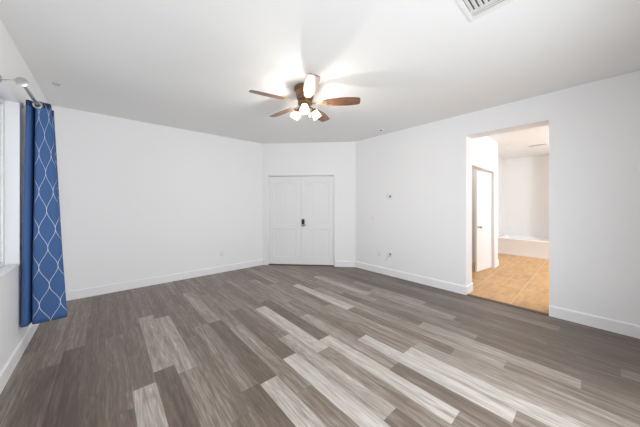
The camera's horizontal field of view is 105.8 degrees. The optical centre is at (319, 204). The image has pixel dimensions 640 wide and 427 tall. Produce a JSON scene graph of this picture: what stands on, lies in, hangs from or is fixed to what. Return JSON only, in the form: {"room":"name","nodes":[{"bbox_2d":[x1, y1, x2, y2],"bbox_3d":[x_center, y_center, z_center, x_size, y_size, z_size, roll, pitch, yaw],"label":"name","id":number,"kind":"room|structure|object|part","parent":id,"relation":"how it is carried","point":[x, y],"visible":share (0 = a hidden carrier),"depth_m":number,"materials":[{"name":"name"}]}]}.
{"room":"empty bedroom","nodes":[
{"label":"empty bedroom","id":0,"kind":"room"},
{"bbox_2d":[0,19,48,371],"bbox_3d":[-1.999,0.000,1.226,0.200,2.740,5.445,0,0,-41],"label":"wall","id":1,"kind":"structure","parent":0,"point":[12,64],"depth_m":2.15,"materials":[{"name":"white paint"}]},
{"bbox_2d":[0,96,4,267],"bbox_3d":[-2.062,-0.183,1.273,0.068,1.467,2.240,0,0,-41],"label":"window","id":2,"kind":"structure","parent":1,"relation":"in","point":[2,101],"depth_m":2.10,"materials":[{"name":"white plastic"}]},
{"bbox_2d":[0,264,20,278],"bbox_3d":[-2.004,0.544,1.325,0.088,0.012,2.238,0,0,-41],"label":"trim","id":3,"kind":"structure","parent":1,"relation":"attached to","point":[6,269],"depth_m":2.00,"materials":[{"name":"white paint"}]},
{"bbox_2d":[0,75,38,108],"bbox_3d":[-2.557,-0.916,2.120,0.148,0.070,0.915,0,0,-41],"label":"curtain rod","id":4,"kind":"object","parent":1,"relation":"attached to","point":[20,81],"visible":0.71,"depth_m":1.82,"materials":[{"name":"silver metal"}]},
{"bbox_2d":[20,100,66,326],"bbox_3d":[-2.667,0.076,2.366,0.292,2.043,0.331,0,0,-41],"label":"curtain","id":5,"kind":"object","parent":4,"relation":"hanging from","point":[43,293],"visible":1,"depth_m":2.24,"materials":[{"name":"blue fabric"}]},
{"bbox_2d":[0,323,39,393],"bbox_3d":[-1.913,1.305,1.292,0.015,0.130,5.430,0,0,-41],"label":"baseboard","id":6,"kind":"structure","parent":1,"relation":"attached to","point":[13,360],"depth_m":2.06,"materials":[{"name":"white paint"}]},
{"bbox_2d":[51,105,261,291],"bbox_3d":[-2.656,0.000,4.413,3.438,2.740,0.200,0,0,-41],"label":"wall","id":7,"kind":"structure","parent":0,"point":[138,200],"depth_m":4.09,"materials":[{"name":"white paint"}]},
{"bbox_2d":[66,259,262,300],"bbox_3d":[-2.506,1.305,4.402,3.219,0.130,0.015,0,0,-41],"label":"baseboard","id":8,"kind":"structure","parent":7,"relation":"attached to","point":[99,290],"depth_m":4.11,"materials":[{"name":"white paint"}]},
{"bbox_2d":[262,142,355,260],"bbox_3d":[-0.253,0.000,5.481,2.088,2.740,0.200,0,0,5],"label":"wall","id":9,"kind":"structure","parent":0,"point":[339,158],"depth_m":5.33,"materials":[{"name":"white paint"}]},
{"bbox_2d":[269,176,300,263],"bbox_3d":[-0.791,0.360,5.503,0.734,1.985,0.035,0,0,5],"label":"door","id":10,"kind":"structure","parent":9,"relation":"in","point":[284,191],"depth_m":5.49,"materials":[{"name":"white paint"}]},
{"bbox_2d":[266,173,335,266],"bbox_3d":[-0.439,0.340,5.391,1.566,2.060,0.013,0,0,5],"label":"trim","id":11,"kind":"structure","parent":9,"relation":"attached to","point":[334,174],"depth_m":5.37,"materials":[{"name":"white paint"}]},
{"bbox_2d":[269,264,333,265],"bbox_3d":[-0.424,1.364,5.467,1.475,0.012,0.120,0,0,5],"label":"trim","id":12,"kind":"structure","parent":9,"relation":"attached to","point":[269,264],"depth_m":5.46,"materials":[{"name":"brown"}]},
{"bbox_2d":[301,176,333,264],"bbox_3d":[-0.060,0.360,5.405,0.734,1.985,0.096,0,0,5],"label":"door","id":13,"kind":"structure","parent":9,"relation":"in","point":[317,192],"depth_m":5.42,"materials":[{"name":"white paint"}]},
{"bbox_2d":[336,261,354,266],"bbox_3d":[0.554,1.305,5.300,0.428,0.130,0.015,0,0,5],"label":"baseboard","id":14,"kind":"structure","parent":9,"relation":"attached to","point":[338,263],"depth_m":5.29,"materials":[{"name":"white paint"}]},
{"bbox_2d":[0,265,639,426],"bbox_3d":[-0.252,1.370,2.904,4.740,0.001,5.745,0,0,-41],"label":"floor","id":15,"kind":"structure","parent":0,"point":[262,345],"depth_m":2.12,"materials":[{"name":"laminate"}]},
{"bbox_2d":[467,294,548,315],"bbox_3d":[2.535,1.365,3.330,0.096,0.011,0.903,0,0,-41],"label":"trim","id":16,"kind":"structure","parent":15,"relation":"on","point":[470,295],"depth_m":3.27,"materials":[{"name":"brown"}]},
{"bbox_2d":[0,0,639,158],"bbox_3d":[1.996,-1.430,4.079,9.965,0.120,6.865,0,0,-41],"label":"ceiling","id":17,"kind":"structure","parent":0,"point":[192,65],"depth_m":2.27,"materials":[{"name":"white paint"}]},
{"bbox_2d":[249,73,359,121],"bbox_3d":[-0.210,-1.177,2.858,1.238,0.385,1.218,0,0,-41],"label":"ceiling fan","id":18,"kind":"object","parent":17,"relation":"hanging from","point":[305,91],"visible":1,"depth_m":2.77,"materials":[{"name":"brown wood"}]},
{"bbox_3d":[-0.551,-1.185,2.633,0.429,0.006,0.144,0,13,-30],"label":"blade","id":19,"kind":"part","parent":18,"relation":"part of","materials":[{"name":"brown wood"}]},
{"bbox_3d":[-0.494,-1.185,3.135,0.429,0.006,0.144,0,13,43],"label":"blade","id":20,"kind":"part","parent":18,"relation":"part of","materials":[{"name":"brown wood"}]},
{"bbox_3d":[-0.091,-1.185,2.424,0.144,0.006,0.429,13,-3,-11],"label":"blade","id":21,"kind":"part","parent":18,"relation":"part of","materials":[{"name":"brown wood"}]},
{"bbox_3d":[0.001,-1.185,3.235,0.144,0.006,0.429,-14,-6,24],"label":"blade","id":22,"kind":"part","parent":18,"relation":"part of","materials":[{"name":"brown wood"}]},
{"bbox_3d":[0.250,-1.185,2.796,0.429,0.006,0.144,0,-13,7],"label":"blade","id":23,"kind":"part","parent":18,"relation":"part of","materials":[{"name":"brown wood"}]},
{"bbox_2d":[455,0,513,21],"bbox_3d":[1.081,-1.364,1.577,0.380,0.012,0.300,0,0,-41],"label":"ceiling vent","id":24,"kind":"object","parent":17,"relation":"in","point":[476,9],"visible":1,"depth_m":1.67,"materials":[{"name":"white metal"}]},
{"bbox_2d":[526,143,547,146],"bbox_3d":[5.027,-1.364,5.607,0.200,0.013,0.360,0,0,-41],"label":"ceiling vent","id":25,"kind":"object","parent":17,"relation":"in","point":[543,143],"visible":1,"depth_m":5.61,"materials":[{"name":"white metal"}]},
{"bbox_2d":[472,168,484,262],"bbox_3d":[3.519,0.000,5.862,0.100,2.740,1.080,0,0,-41],"label":"trim","id":26,"kind":"structure","parent":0,"point":[473,169],"depth_m":5.69,"materials":[{"name":"white paint"}]},
{"bbox_2d":[472,136,497,267],"bbox_3d":[3.118,0.000,4.720,2.215,2.740,0.100,0,0,-41],"label":"wall","id":27,"kind":"structure","parent":0,"point":[484,149],"depth_m":5.18,"materials":[{"name":"white paint"}]},
{"bbox_2d":[475,171,490,271],"bbox_3d":[3.428,0.343,5.017,0.635,2.030,0.101,0,0,-33],"label":"door","id":28,"kind":"structure","parent":27,"relation":"in","point":[482,179],"depth_m":4.99,"materials":[{"name":"white paint"}]},
{"bbox_2d":[472,162,494,267],"bbox_3d":[3.122,0.315,4.647,1.695,2.110,0.014,0,0,-41],"label":"trim","id":29,"kind":"structure","parent":27,"relation":"attached to","point":[473,164],"depth_m":5.18,"materials":[{"name":"white paint"}]},
{"bbox_2d":[356,70,639,325],"bbox_3d":[2.245,0.000,3.831,0.270,2.740,4.125,0,0,-41],"label":"wall","id":30,"kind":"structure","parent":0,"point":[426,224],"depth_m":2.96,"materials":[{"name":"white paint"}]},
{"bbox_2d":[385,251,391,260],"bbox_3d":[1.309,1.002,4.656,0.040,0.210,0.142,0,0,-41],"label":"outlet plate","id":31,"kind":"object","parent":30,"relation":"attached to","point":[389,253],"visible":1,"depth_m":4.65,"materials":[{"name":"white plastic"}]},
{"bbox_2d":[386,193,391,199],"bbox_3d":[1.326,-0.150,4.650,0.022,0.116,0.130,0,0,-41],"label":"cable plate","id":32,"kind":"object","parent":30,"relation":"attached to","point":[388,196],"visible":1,"depth_m":4.65,"materials":[{"name":"white plastic"}]},
{"bbox_2d":[355,261,465,294],"bbox_3d":[1.490,1.305,4.470,0.015,0.130,2.160,0,0,-41],"label":"baseboard","id":33,"kind":"structure","parent":30,"relation":"attached to","point":[457,288],"depth_m":4.25,"materials":[{"name":"white paint"}]},
{"bbox_2d":[466,282,472,294],"bbox_3d":[2.316,1.305,3.748,0.295,0.130,0.015,0,0,-41],"label":"baseboard","id":34,"kind":"structure","parent":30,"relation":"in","point":[469,288],"depth_m":3.73,"materials":[{"name":"white paint"}]},
{"bbox_2d":[549,305,639,338],"bbox_3d":[3.088,1.305,2.663,0.015,0.130,0.828,0,0,-41],"label":"baseboard","id":35,"kind":"structure","parent":30,"relation":"attached to","point":[632,330],"depth_m":2.68,"materials":[{"name":"white paint"}]},
{"bbox_2d":[498,157,502,235],"bbox_3d":[4.609,0.000,6.600,2.510,2.740,0.100,0,0,-41],"label":"wall","id":36,"kind":"structure","parent":0,"point":[500,161],"depth_m":7.22,"materials":[{"name":"white paint"}]},
{"bbox_2d":[469,253,548,312],"bbox_3d":[4.628,1.395,4.794,5.075,0.050,4.450,0,0,-41],"label":"floor","id":37,"kind":"structure","parent":0,"point":[522,281],"depth_m":4.24,"materials":[{"name":"tile"}]},
{"bbox_2d":[498,235,548,258],"bbox_3d":[5.781,1.147,6.541,0.828,0.445,1.536,0,0,-41],"label":"bathtub","id":38,"kind":"object","parent":37,"relation":"on","point":[536,247],"visible":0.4,"depth_m":6.44,"materials":[{"name":"white ceramic"}]},
{"bbox_2d":[503,154,548,237],"bbox_3d":[6.726,0.000,6.176,0.100,2.740,3.540,0,0,-41],"label":"wall","id":39,"kind":"structure","parent":0,"point":[525,179],"depth_m":6.97,"materials":[{"name":"white paint"}]}
]}

